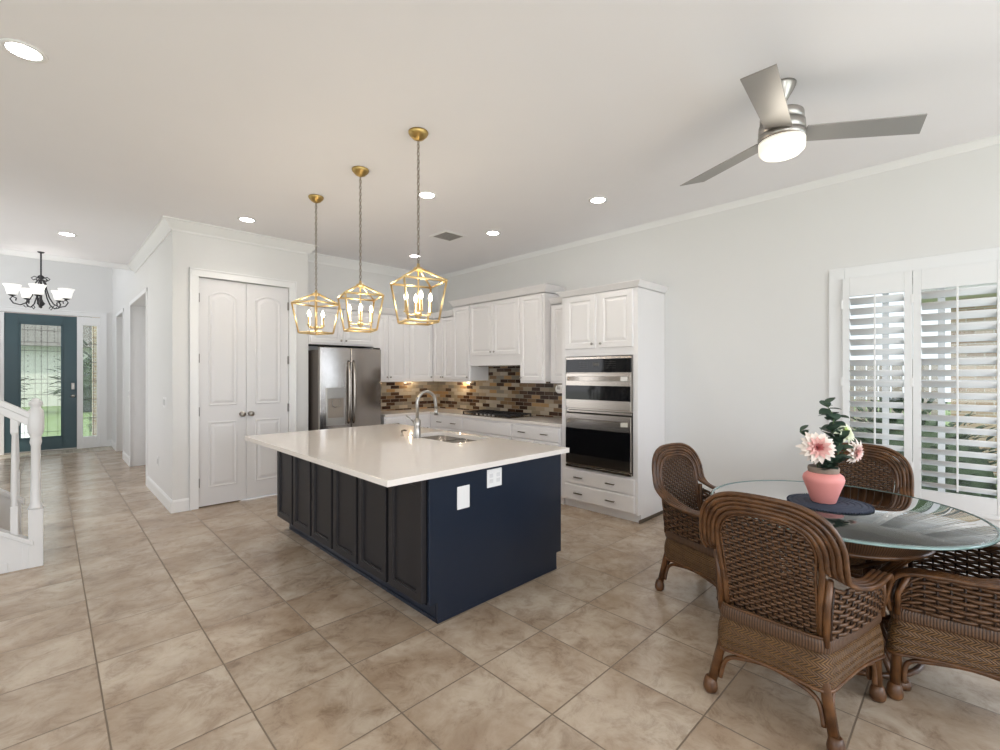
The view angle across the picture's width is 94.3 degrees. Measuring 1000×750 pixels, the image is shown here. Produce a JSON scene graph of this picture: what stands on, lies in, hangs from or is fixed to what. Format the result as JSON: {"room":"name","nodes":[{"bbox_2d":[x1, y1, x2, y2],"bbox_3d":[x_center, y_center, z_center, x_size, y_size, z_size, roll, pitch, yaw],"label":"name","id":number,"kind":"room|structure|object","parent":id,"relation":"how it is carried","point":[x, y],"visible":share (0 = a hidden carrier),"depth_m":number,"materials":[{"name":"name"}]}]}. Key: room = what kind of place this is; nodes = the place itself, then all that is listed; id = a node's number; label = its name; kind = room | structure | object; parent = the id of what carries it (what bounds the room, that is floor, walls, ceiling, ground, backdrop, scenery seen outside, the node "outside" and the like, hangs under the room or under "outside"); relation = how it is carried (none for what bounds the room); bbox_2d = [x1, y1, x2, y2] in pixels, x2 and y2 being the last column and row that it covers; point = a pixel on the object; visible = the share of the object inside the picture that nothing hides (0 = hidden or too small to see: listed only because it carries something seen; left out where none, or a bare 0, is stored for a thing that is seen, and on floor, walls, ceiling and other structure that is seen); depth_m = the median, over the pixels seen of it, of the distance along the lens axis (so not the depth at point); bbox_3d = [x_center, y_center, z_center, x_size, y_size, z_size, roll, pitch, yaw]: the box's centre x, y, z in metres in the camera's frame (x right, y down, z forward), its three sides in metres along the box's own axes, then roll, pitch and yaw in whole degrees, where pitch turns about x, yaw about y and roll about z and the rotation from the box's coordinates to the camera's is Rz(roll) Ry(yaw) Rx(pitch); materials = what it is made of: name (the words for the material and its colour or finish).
{"room":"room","nodes":[
{"label":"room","id":0,"kind":"room"},
{"bbox_2d":[0,254,111,439],"bbox_3d":[-9.037,-1.100,8.954,3.765,5.200,0.140,0,0,-44],"label":"wall","id":1,"kind":"structure","parent":0,"point":[92,285],"depth_m":9.28,"materials":[{"name":"paint"}]},
{"bbox_2d":[0,312,3,454],"bbox_3d":[-9.405,0.165,8.546,0.360,2.670,0.070,0,0,-44],"label":"window","id":2,"kind":"structure","parent":1,"relation":"in","point":[1,313],"depth_m":8.63,"materials":[{"name":"paint"}]},
{"bbox_2d":[4,312,76,454],"bbox_3d":[-8.901,0.169,9.007,1.006,2.658,0.134,0,0,-44],"label":"door","id":3,"kind":"structure","parent":1,"relation":"in","point":[12,321],"depth_m":9.06,"materials":[{"name":"teal paint"}]},
{"bbox_2d":[0,306,106,446],"bbox_3d":[-8.880,0.113,8.986,1.926,2.775,0.035,0,0,-44],"label":"trim","id":4,"kind":"structure","parent":1,"relation":"attached to","point":[103,316],"depth_m":9.61,"materials":[{"name":"paint"}]},
{"bbox_2d":[0,446,113,458],"bbox_3d":[-8.532,1.498,8.902,1.715,0.003,0.600,0,0,-44],"label":"trim","id":5,"kind":"structure","parent":1,"relation":"attached to","point":[105,447],"depth_m":9.01,"materials":[{"name":"wood"}]},
{"bbox_2d":[0,248,131,269],"bbox_3d":[-6.687,-1.639,6.130,2.985,0.075,0.035,0,0,-44],"label":"trim","id":6,"kind":"structure","parent":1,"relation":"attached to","point":[2,251],"depth_m":6.58,"materials":[{"name":"paint"}]},
{"bbox_2d":[77,317,100,448],"bbox_3d":[-8.427,0.165,9.500,0.360,2.670,0.070,0,0,-44],"label":"window","id":7,"kind":"structure","parent":1,"relation":"in","point":[82,441],"depth_m":9.45,"materials":[{"name":"paint"}]},
{"bbox_2d":[112,230,185,499],"bbox_3d":[-5.594,-1.100,7.619,0.700,5.200,6.580,0,0,-44],"label":"wall","id":8,"kind":"structure","parent":0,"point":[163,274],"depth_m":5.75,"materials":[{"name":"paint"}]},
{"bbox_2d":[107,439,115,450],"bbox_3d":[-7.865,1.431,9.378,0.095,0.138,0.890,0,0,-44],"label":"baseboard","id":9,"kind":"structure","parent":8,"relation":"attached to","point":[111,442],"depth_m":9.63,"materials":[{"name":"paint"}]},
{"bbox_2d":[116,308,123,450],"bbox_3d":[-7.106,0.160,8.659,0.013,2.680,1.200,0,0,-44],"label":"trim","id":10,"kind":"structure","parent":8,"relation":"attached to","point":[122,309],"depth_m":8.49,"materials":[{"name":"paint"}]},
{"bbox_2d":[122,451,129,466],"bbox_3d":[-6.374,1.431,7.906,0.016,0.138,0.980,0,0,-44],"label":"baseboard","id":11,"kind":"structure","parent":8,"relation":"attached to","point":[125,457],"depth_m":7.86,"materials":[{"name":"paint"}]},
{"bbox_2d":[129,287,146,476],"bbox_3d":[-5.420,0.160,6.930,0.013,2.680,1.830,0,0,-44],"label":"trim","id":12,"kind":"structure","parent":8,"relation":"attached to","point":[144,291],"depth_m":7.54,"materials":[{"name":"paint"}]},
{"bbox_2d":[163,397,165,407],"bbox_3d":[-3.865,0.320,5.338,0.010,0.120,0.165,0,0,-44],"label":"light switch","id":13,"kind":"object","parent":8,"relation":"attached to","point":[164,398],"visible":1,"depth_m":5.31,"materials":[{"name":"white plastic"}]},
{"bbox_2d":[146,475,188,513],"bbox_3d":[-4.097,1.431,5.680,0.168,0.138,1.746,0,0,-44],"label":"baseboard","id":14,"kind":"structure","parent":8,"relation":"attached to","point":[179,505],"depth_m":5.14,"materials":[{"name":"paint"}]},
{"bbox_2d":[186,233,307,497],"bbox_3d":[-3.155,-0.088,5.752,1.345,3.177,0.500,0,0,-44],"label":"wall","id":15,"kind":"structure","parent":0,"point":[203,252],"depth_m":5.59,"materials":[{"name":"paint"}]},
{"bbox_2d":[199,278,245,506],"bbox_3d":[-3.203,0.200,5.351,0.502,2.577,0.110,0,0,-44],"label":"door","id":16,"kind":"structure","parent":15,"relation":"in","point":[222,304],"depth_m":5.36,"materials":[{"name":"paint"}]},
{"bbox_2d":[189,267,296,509],"bbox_3d":[-3.014,0.158,5.520,1.155,2.685,0.027,0,0,-44],"label":"trim","id":17,"kind":"structure","parent":15,"relation":"attached to","point":[194,273],"depth_m":5.17,"materials":[{"name":"paint"}]},
{"bbox_2d":[246,283,288,498],"bbox_3d":[-2.842,0.200,5.703,0.498,2.577,0.110,0,0,-44],"label":"door","id":18,"kind":"structure","parent":15,"relation":"in","point":[267,307],"depth_m":5.67,"materials":[{"name":"paint"}]},
{"bbox_2d":[127,215,438,283],"bbox_3d":[-3.213,-1.619,7.351,3.931,0.115,3.068,0,0,-44],"label":"trim","id":19,"kind":"structure","parent":15,"relation":"attached to","point":[165,225],"depth_m":5.75,"materials":[{"name":"paint"}]},
{"bbox_2d":[308,262,437,349],"bbox_3d":[-1.958,-0.088,7.184,2.368,3.177,0.120,0,0,-44],"label":"wall","id":20,"kind":"structure","parent":0,"point":[332,281],"depth_m":7.00,"materials":[{"name":"paint"}]},
{"bbox_2d":[308,298,378,348],"bbox_3d":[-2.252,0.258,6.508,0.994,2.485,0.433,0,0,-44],"label":"upper cabinet","id":21,"kind":"object","parent":20,"relation":"attached to","point":[340,338],"visible":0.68,"depth_m":6.35,"materials":[{"name":"white paint"}]},
{"bbox_2d":[375,307,409,381],"bbox_3d":[-1.721,-0.438,7.061,0.585,1.095,0.383,0,0,-44],"label":"upper cabinet","id":22,"kind":"object","parent":20,"relation":"attached to","point":[391,336],"visible":0.74,"depth_m":6.96,"materials":[{"name":"white paint"}]},
{"bbox_2d":[408,310,432,381],"bbox_3d":[-1.345,-0.438,7.427,0.466,1.095,0.383,0,0,-44],"label":"upper cabinet","id":23,"kind":"object","parent":20,"relation":"attached to","point":[420,337],"visible":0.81,"depth_m":7.30,"materials":[{"name":"white paint"}]},
{"bbox_2d":[0,0,999,275],"bbox_3d":[-1.641,-1.737,2.541,8.638,0.120,12.170,0,0,-44],"label":"ceiling","id":24,"kind":"structure","parent":0,"point":[139,112],"depth_m":2.88,"materials":[{"name":"paint"}]},
{"bbox_2d":[0,38,48,62],"bbox_3d":[-2.468,-1.674,2.403,0.184,0.006,0.184,0,0,-44],"label":"recessed light","id":25,"kind":"object","parent":24,"relation":"in","point":[22,50],"visible":1,"depth_m":2.39,"materials":[{"name":"paint"}]},
{"bbox_2d":[2,251,74,309],"bbox_3d":[-6.278,-1.288,6.327,0.700,0.779,0.691,0,0,-44],"label":"chandelier","id":26,"kind":"object","parent":24,"relation":"hanging from","point":[62,294],"visible":1,"depth_m":6.34,"materials":[{"name":"glass"}]},
{"bbox_2d":[56,232,76,236],"bbox_3d":[-5.170,-1.674,5.534,0.184,0.006,0.184,0,0,-44],"label":"recessed light","id":27,"kind":"object","parent":24,"relation":"in","point":[60,233],"visible":1,"depth_m":5.54,"materials":[{"name":"paint"}]},
{"bbox_2d":[237,217,255,222],"bbox_3d":[-2.738,-1.674,5.016,0.184,0.006,0.184,0,0,-44],"label":"recessed light","id":28,"kind":"object","parent":24,"relation":"in","point":[244,219],"visible":1,"depth_m":5.00,"materials":[{"name":"paint"}]},
{"bbox_2d":[291,194,338,334],"bbox_3d":[-1.736,-1.030,4.376,0.318,1.294,0.317,0,0,25],"label":"lantern pendant","id":29,"kind":"object","parent":24,"relation":"hanging from","point":[314,198],"visible":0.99,"depth_m":4.35,"materials":[{"name":"gold metal"}]},
{"bbox_2d":[337,166,384,332],"bbox_3d":[-1.142,-1.015,3.792,0.320,1.324,0.320,0,0,-29],"label":"lantern pendant","id":30,"kind":"object","parent":24,"relation":"hanging from","point":[360,171],"visible":1,"depth_m":3.77,"materials":[{"name":"gold metal"}]},
{"bbox_2d":[408,254,421,257],"bbox_3d":[-1.203,-1.674,6.561,0.184,0.006,0.184,0,0,-44],"label":"recessed light","id":31,"kind":"object","parent":24,"relation":"in","point":[411,255],"visible":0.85,"depth_m":6.55,"materials":[{"name":"paint"}]},
{"bbox_2d":[390,127,447,325],"bbox_3d":[-0.565,-1.015,3.208,0.320,1.324,0.320,0,0,-29],"label":"lantern pendant","id":32,"kind":"object","parent":24,"relation":"hanging from","point":[418,134],"visible":1,"depth_m":3.20,"materials":[{"name":"gold metal"}]},
{"bbox_2d":[418,191,436,198],"bbox_3d":[-0.682,-1.674,4.331,0.184,0.006,0.184,0,0,-44],"label":"recessed light","id":33,"kind":"object","parent":24,"relation":"in","point":[424,194],"visible":0.93,"depth_m":4.33,"materials":[{"name":"paint"}]},
{"bbox_2d":[429,230,467,241],"bbox_3d":[-0.630,-1.673,5.616,0.336,0.008,0.336,0,0,-44],"label":"ceiling vent","id":34,"kind":"object","parent":24,"relation":"in","point":[445,235],"visible":1,"depth_m":5.61,"materials":[{"name":"metal"}]},
{"bbox_2d":[485,231,500,235],"bbox_3d":[-0.083,-1.674,5.495,0.184,0.006,0.184,0,0,-44],"label":"recessed light","id":35,"kind":"object","parent":24,"relation":"in","point":[491,233],"visible":1,"depth_m":5.50,"materials":[{"name":"paint"}]},
{"bbox_2d":[588,196,607,203],"bbox_3d":[0.942,-1.674,4.455,0.184,0.006,0.184,0,0,-44],"label":"recessed light","id":36,"kind":"object","parent":24,"relation":"in","point":[599,199],"visible":1,"depth_m":4.45,"materials":[{"name":"paint"}]},
{"bbox_2d":[680,64,926,185],"bbox_3d":[1.514,-1.471,2.651,1.247,0.412,1.323,0,0,-44],"label":"ceiling fan","id":37,"kind":"object","parent":24,"relation":"hanging from","point":[783,133],"visible":1,"depth_m":2.59,"materials":[{"name":"silver metal"}]},
{"bbox_2d":[0,449,999,749],"bbox_3d":[-2.950,1.550,3.883,8.638,0.100,15.920,0,0,-44],"label":"floor","id":38,"kind":"structure","parent":0,"point":[141,625],"depth_m":2.50,"materials":[{"name":"tile"}]},
{"bbox_2d":[0,422,24,533],"bbox_3d":[-4.910,0.161,3.495,1.850,2.678,0.080,0,0,-44],"label":"balustrade","id":39,"kind":"object","parent":38,"relation":"on","point":[5,498],"visible":0.38,"depth_m":4.06,"materials":[{"name":"white paint"}]},
{"bbox_2d":[0,398,43,573],"bbox_3d":[-4.318,0.266,2.981,1.980,2.468,0.098,0,0,-44],"label":"balustrade","id":40,"kind":"object","parent":38,"relation":"on","point":[17,551],"visible":1,"depth_m":3.58,"materials":[{"name":"white paint"}]},
{"bbox_2d":[308,345,380,430],"bbox_3d":[-2.154,0.555,6.366,0.865,1.850,0.678,0,0,-44],"label":"refrigerator","id":41,"kind":"object","parent":38,"relation":"on","point":[344,384],"visible":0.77,"depth_m":6.09,"materials":[{"name":"silver metal"}]},
{"bbox_2d":[381,416,403,424],"bbox_3d":[-1.717,1.051,6.872,0.328,0.898,0.658,0,0,-44],"label":"base cabinet","id":42,"kind":"object","parent":38,"relation":"on","point":[396,419],"visible":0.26,"depth_m":6.64,"materials":[{"name":"white paint"}]},
{"bbox_2d":[381,408,561,426],"bbox_3d":[-0.472,0.585,6.357,1.391,0.035,3.135,0,0,-44],"label":"countertop","id":43,"kind":"structure","parent":42,"relation":"on","point":[535,420],"depth_m":6.41,"materials":[{"name":"white stone"}]},
{"bbox_2d":[462,409,532,418],"bbox_3d":[-0.047,0.542,6.407,0.480,0.050,0.934,0,0,-44],"label":"gas cooktop","id":44,"kind":"object","parent":43,"relation":"in","point":[485,413],"visible":1,"depth_m":6.27,"materials":[{"name":"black metal"}]},
{"bbox_2d":[404,414,429,427],"bbox_3d":[-1.433,1.051,7.150,0.463,0.898,0.658,0,0,-44],"label":"base cabinet","id":45,"kind":"object","parent":38,"relation":"on","point":[425,418],"visible":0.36,"depth_m":6.99,"materials":[{"name":"white paint"}]},
{"bbox_2d":[277,435,560,623],"bbox_3d":[-0.838,1.051,4.042,1.287,0.898,2.462,0,0,-44],"label":"kitchen island","id":46,"kind":"object","parent":38,"relation":"on","point":[445,547],"visible":0.86,"depth_m":3.15,"materials":[{"name":"paint"}]},
{"bbox_2d":[245,423,568,486],"bbox_3d":[-0.909,0.585,3.926,1.589,0.036,2.510,0,0,-44],"label":"island countertop","id":47,"kind":"structure","parent":46,"relation":"on","point":[378,454],"depth_m":3.41,"materials":[{"name":"white stone"}]},
{"bbox_2d":[406,390,437,437],"bbox_3d":[-0.693,0.355,4.212,0.311,0.424,0.095,0,0,-33],"label":"kitchen faucet","id":48,"kind":"object","parent":47,"relation":"on","point":[417,422],"visible":1,"depth_m":4.16,"materials":[{"name":"silver metal"}]},
{"bbox_2d":[421,435,475,442],"bbox_3d":[-0.478,0.695,4.214,0.424,0.185,0.730,0,0,-44],"label":"sink","id":49,"kind":"object","parent":47,"relation":"in","point":[438,437],"visible":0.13,"depth_m":4.49,"materials":[{"name":"silver metal"}]},
{"bbox_2d":[487,467,501,487],"bbox_3d":[-0.037,0.692,3.112,0.134,0.120,0.006,0,0,-44],"label":"outlet plate","id":50,"kind":"object","parent":46,"relation":"attached to","point":[494,474],"depth_m":3.11,"materials":[{"name":"white plastic"}]},
{"bbox_2d":[430,414,463,432],"bbox_3d":[-0.598,1.051,7.019,0.646,0.898,0.791,0,0,-44],"label":"base cabinet","id":51,"kind":"object","parent":38,"relation":"on","point":[441,422],"visible":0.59,"depth_m":6.79,"materials":[{"name":"white paint"}]},
{"bbox_2d":[463,418,512,439],"bbox_3d":[0.016,1.051,6.390,0.646,0.898,0.963,0,0,-44],"label":"base cabinet","id":52,"kind":"object","parent":38,"relation":"on","point":[490,428],"visible":0.1,"depth_m":6.14,"materials":[{"name":"white paint"}]},
{"bbox_2d":[512,423,564,503],"bbox_3d":[0.621,1.051,5.770,0.646,0.898,0.765,0,0,-44],"label":"base cabinet","id":53,"kind":"object","parent":38,"relation":"on","point":[547,435],"visible":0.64,"depth_m":5.51,"materials":[{"name":"white paint"}]},
{"bbox_2d":[556,279,668,523],"bbox_3d":[1.232,0.280,5.157,0.626,2.440,1.058,0,0,-44],"label":"tall cabinet","id":54,"kind":"object","parent":38,"relation":"on","point":[625,318],"visible":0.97,"depth_m":4.86,"materials":[{"name":"white paint"}]},
{"bbox_2d":[566,409,632,476],"bbox_3d":[1.207,0.712,5.118,0.617,0.637,0.818,0,0,-44],"label":"oven","id":55,"kind":"object","parent":54,"relation":"in","point":[601,441],"visible":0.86,"depth_m":4.90,"materials":[{"name":"silver metal"}]},
{"bbox_2d":[566,355,632,412],"bbox_3d":[1.207,0.099,5.118,0.617,0.582,0.818,0,0,-44],"label":"microwave oven","id":56,"kind":"object","parent":54,"relation":"in","point":[599,383],"visible":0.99,"depth_m":4.90,"materials":[{"name":"silver metal"}]},
{"bbox_2d":[652,443,778,590],"bbox_3d":[1.444,1.004,3.177,0.709,0.992,0.650,0,0,-34],"label":"rattan armchair","id":57,"kind":"object","parent":38,"relation":"on","point":[683,546],"visible":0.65,"depth_m":3.21,"materials":[{"name":"brown wicker"}]},
{"bbox_2d":[699,491,893,749],"bbox_3d":[1.333,1.004,2.162,0.650,0.992,0.709,0,0,-41],"label":"rattan armchair","id":58,"kind":"object","parent":38,"relation":"on","point":[818,638],"visible":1,"depth_m":1.96,"materials":[{"name":"brown wicker"}]},
{"bbox_2d":[710,480,999,690],"bbox_3d":[1.871,1.115,2.586,1.270,0.771,1.270,0,0,-44],"label":"dining table","id":59,"kind":"object","parent":38,"relation":"on","point":[901,530],"visible":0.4,"depth_m":2.28,"materials":[{"name":"clear glass"}]},
{"bbox_2d":[787,493,874,513],"bbox_3d":[1.850,0.722,2.607,0.408,0.013,0.406,0,0,-44],"label":"placemat","id":60,"kind":"object","parent":59,"relation":"on","point":[843,505],"visible":0.77,"depth_m":2.55,"materials":[{"name":"blue fabric"}]},
{"bbox_2d":[802,464,844,503],"bbox_3d":[1.830,0.620,2.623,0.200,0.200,0.200,0,0,-44],"label":"flower vase","id":61,"kind":"object","parent":60,"relation":"on","point":[823,486],"visible":0.93,"depth_m":2.56,"materials":[{"name":"pink ceramic"}]},
{"bbox_2d":[800,425,818,466],"bbox_3d":[1.787,0.445,2.657,0.142,0.312,0.121,0,0,-44],"label":"leafy sprig","id":62,"kind":"object","parent":61,"relation":"in","point":[802,431],"visible":0.29,"depth_m":2.65,"materials":[{"name":"green plant"}]},
{"bbox_2d":[796,432,836,467],"bbox_3d":[1.753,0.485,2.552,0.183,0.329,0.120,0,0,-10],"label":"dahlia","id":63,"kind":"object","parent":61,"relation":"in","point":[816,447],"visible":0.99,"depth_m":2.53,"materials":[{"name":"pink plant"}]},
{"bbox_2d":[817,457,839,469],"bbox_3d":[1.810,0.526,2.565,0.117,0.150,0.116,0,0,-44],"label":"leafy sprig","id":64,"kind":"object","parent":61,"relation":"in","point":[827,465],"visible":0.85,"depth_m":2.55,"materials":[{"name":"green plant"}]},
{"bbox_2d":[818,397,848,445],"bbox_3d":[1.867,0.365,2.616,0.171,0.471,0.155,0,0,-44],"label":"eucalyptus sprig","id":65,"kind":"object","parent":61,"relation":"in","point":[832,426],"visible":0.8,"depth_m":2.62,"materials":[{"name":"green plant"}]},
{"bbox_2d":[830,427,844,453],"bbox_3d":[1.912,0.436,2.652,0.131,0.330,0.133,0,0,8],"label":"leafy sprig","id":66,"kind":"object","parent":61,"relation":"in","point":[837,431],"visible":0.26,"depth_m":2.63,"materials":[{"name":"green plant"}]},
{"bbox_2d":[827,430,853,465],"bbox_3d":[1.878,0.456,2.587,0.147,0.290,0.140,0,0,8],"label":"leafy sprig","id":67,"kind":"object","parent":61,"relation":"in","point":[845,433],"visible":0.62,"depth_m":2.56,"materials":[{"name":"green plant"}]},
{"bbox_2d":[834,424,854,442],"bbox_3d":[1.931,0.459,2.623,0.190,0.382,0.098,0,0,-25],"label":"carnation","id":68,"kind":"object","parent":61,"relation":"in","point":[850,436],"visible":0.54,"depth_m":2.61,"materials":[{"name":"beige plant"}]},
{"bbox_2d":[840,438,863,462],"bbox_3d":[1.936,0.503,2.591,0.219,0.294,0.085,0,0,2],"label":"dahlia","id":69,"kind":"object","parent":61,"relation":"in","point":[856,453],"visible":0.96,"depth_m":2.57,"materials":[{"name":"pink plant"}]},
{"bbox_2d":[813,442,913,588],"bbox_3d":[2.453,1.004,3.209,0.650,0.992,0.709,0,0,-44],"label":"rattan armchair","id":70,"kind":"object","parent":38,"relation":"on","point":[874,456],"visible":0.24,"depth_m":3.31,"materials":[{"name":"brown wicker"}]},
{"bbox_2d":[885,544,999,700],"bbox_3d":[2.238,1.004,2.145,0.709,0.992,0.650,0,0,-44],"label":"rattan armchair","id":71,"kind":"object","parent":38,"relation":"on","point":[947,618],"visible":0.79,"depth_m":2.05,"materials":[{"name":"brown wicker"}]},
{"bbox_2d":[438,144,999,566],"bbox_3d":[2.232,-0.088,4.684,0.140,3.177,9.590,0,0,-44],"label":"wall","id":72,"kind":"structure","parent":0,"point":[747,294],"depth_m":4.34,"materials":[{"name":"paint"}]},
{"bbox_2d":[432,310,452,381],"bbox_3d":[-0.785,-0.438,7.394,0.391,1.095,0.553,0,0,-44],"label":"upper cabinet","id":73,"kind":"object","parent":72,"relation":"attached to","point":[443,330],"visible":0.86,"depth_m":7.27,"materials":[{"name":"white paint"}]},
{"bbox_2d":[448,298,487,381],"bbox_3d":[-0.481,-0.505,7.058,0.424,1.230,0.458,0,0,-44],"label":"upper cabinet","id":74,"kind":"object","parent":72,"relation":"attached to","point":[463,371],"visible":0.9,"depth_m":6.91,"materials":[{"name":"white paint"}]},
{"bbox_2d":[381,366,561,417],"bbox_3d":[-0.472,0.224,6.358,1.393,0.687,3.136,0,0,-44],"label":"backsplash","id":75,"kind":"structure","parent":72,"relation":"attached to","point":[503,390],"depth_m":7.08,"materials":[{"name":"tile"}]},
{"bbox_2d":[468,289,519,366],"bbox_3d":[0.028,-0.617,6.537,0.424,1.007,1.000,0,0,-44],"label":"upper cabinet","id":76,"kind":"object","parent":72,"relation":"attached to","point":[494,317],"visible":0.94,"depth_m":6.38,"materials":[{"name":"white paint"}]},
{"bbox_2d":[517,283,566,382],"bbox_3d":[0.544,-0.505,6.008,0.424,1.230,0.478,0,0,-44],"label":"upper cabinet","id":77,"kind":"object","parent":72,"relation":"attached to","point":[534,302],"visible":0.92,"depth_m":5.87,"materials":[{"name":"white paint"}]},
{"bbox_2d":[548,297,561,382],"bbox_3d":[0.859,-0.420,5.762,0.316,1.060,0.420,0,0,-44],"label":"upper cabinet","id":78,"kind":"object","parent":72,"relation":"attached to","point":[555,303],"visible":0.19,"depth_m":5.75,"materials":[{"name":"white paint"}]},
{"bbox_2d":[555,384,561,392],"bbox_3d":[0.771,0.169,5.641,0.228,0.116,0.104,0,0,-44],"label":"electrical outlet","id":79,"kind":"object","parent":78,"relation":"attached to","point":[558,388],"visible":0.36,"depth_m":5.57,"materials":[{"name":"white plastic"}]},
{"bbox_2d":[440,134,999,277],"bbox_3d":[2.215,-1.651,4.569,0.044,0.052,9.450,0,0,-44],"label":"trim","id":80,"kind":"structure","parent":72,"relation":"attached to","point":[993,140],"depth_m":4.24,"materials":[{"name":"paint"}]},
{"bbox_2d":[686,505,997,578],"bbox_3d":[3.663,1.431,3.105,0.016,0.138,5.330,0,0,-44],"label":"baseboard","id":81,"kind":"structure","parent":72,"relation":"attached to","point":[686,505],"depth_m":3.42,"materials":[{"name":"paint"}]},
{"bbox_2d":[829,247,999,527],"bbox_3d":[3.442,0.122,3.392,0.170,2.035,1.750,0,0,-44],"label":"window","id":82,"kind":"structure","parent":72,"relation":"in","point":[836,276],"depth_m":3.76,"materials":[{"name":"white wood"}]},
{"bbox_2d":[841,271,912,488],"bbox_3d":[3.018,0.095,3.728,0.090,1.786,0.448,0,0,-41],"label":"plantation shutter","id":83,"kind":"object","parent":82,"relation":"attached to","point":[897,282],"visible":0.75,"depth_m":3.70,"materials":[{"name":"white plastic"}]},
{"bbox_2d":[911,260,999,515],"bbox_3d":[3.343,0.095,3.394,0.090,1.786,0.501,0,0,-42],"label":"plantation shutter","id":84,"kind":"object","parent":82,"relation":"attached to","point":[957,276],"visible":0.97,"depth_m":3.38,"materials":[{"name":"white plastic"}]},
{"bbox_3d":[-9.653,1.615,9.897,8.000,0.170,2.050,0,0,-44],"label":"floor","id":85,"kind":"structure","parent":0,"visible":0},
{"bbox_2d":[92,317,97,435],"bbox_3d":[-9.480,-0.175,11.009,0.300,3.450,0.300,0,0,-44],"label":"porch column","id":86,"kind":"structure","parent":85,"relation":"on","point":[95,327],"depth_m":10.83,"materials":[{"name":"beige brick"}]},
{"label":"outside","id":87,"kind":"structure","parent":0,"visible":0},
{"bbox_2d":[21,423,29,437],"bbox_3d":[-15.633,1.675,13.738,2.800,0.050,11.800,0,0,-44],"label":"floor","id":88,"kind":"structure","parent":87,"point":[24,434],"depth_m":13.19,"materials":[{"name":"concrete"}]},
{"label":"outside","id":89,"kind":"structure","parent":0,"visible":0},
{"bbox_2d":[21,399,996,497],"bbox_3d":[-3.403,1.775,10.650,70.000,0.150,80.000,0,0,-44],"label":"lawn","id":90,"kind":"structure","parent":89,"point":[54,412],"depth_m":17.13,"materials":[{"name":"green plant"}]},
{"bbox_2d":[21,360,33,403],"bbox_3d":[-22.518,-0.174,18.087,6.672,3.748,3.837,0,0,-44],"label":"street tree","id":91,"kind":"object","parent":90,"relation":"on","point":[22,360],"visible":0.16,"depth_m":19.83,"materials":[{"name":"green plant"}]},
{"bbox_2d":[0,311,91,406],"bbox_3d":[-27.012,-0.900,25.548,15.200,5.200,6.600,0,0,-44],"label":"house","id":92,"kind":"structure","parent":90,"relation":"on","point":[33,361],"depth_m":24.72,"materials":[{"name":"paint"}]},
{"bbox_2d":[44,340,91,411],"bbox_3d":[-17.778,-0.285,22.663,6.611,3.970,3.916,0,0,-44],"label":"street tree","id":93,"kind":"object","parent":90,"relation":"on","point":[87,367],"visible":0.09,"depth_m":20.83,"materials":[{"name":"green plant"}]},
{"bbox_2d":[850,361,937,429],"bbox_3d":[4.700,0.725,9.529,0.040,1.950,6.380,0,0,-44],"label":"fence","id":94,"kind":"object","parent":90,"relation":"on","point":[923,367],"visible":0.02,"depth_m":7.79,"materials":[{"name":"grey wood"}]},
{"bbox_2d":[850,397,996,498],"bbox_3d":[5.160,0.956,5.890,1.979,1.488,1.939,0,0,10],"label":"bush","id":95,"kind":"object","parent":90,"relation":"on","point":[984,485],"visible":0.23,"depth_m":5.33,"materials":[{"name":"green plant"}]},
{"bbox_2d":[921,283,996,475],"bbox_3d":[11.605,-0.950,6.359,4.100,5.300,8.900,0,0,-44],"label":"house","id":96,"kind":"structure","parent":90,"relation":"on","point":[976,343],"depth_m":7.87,"materials":[{"name":"beige brick"}]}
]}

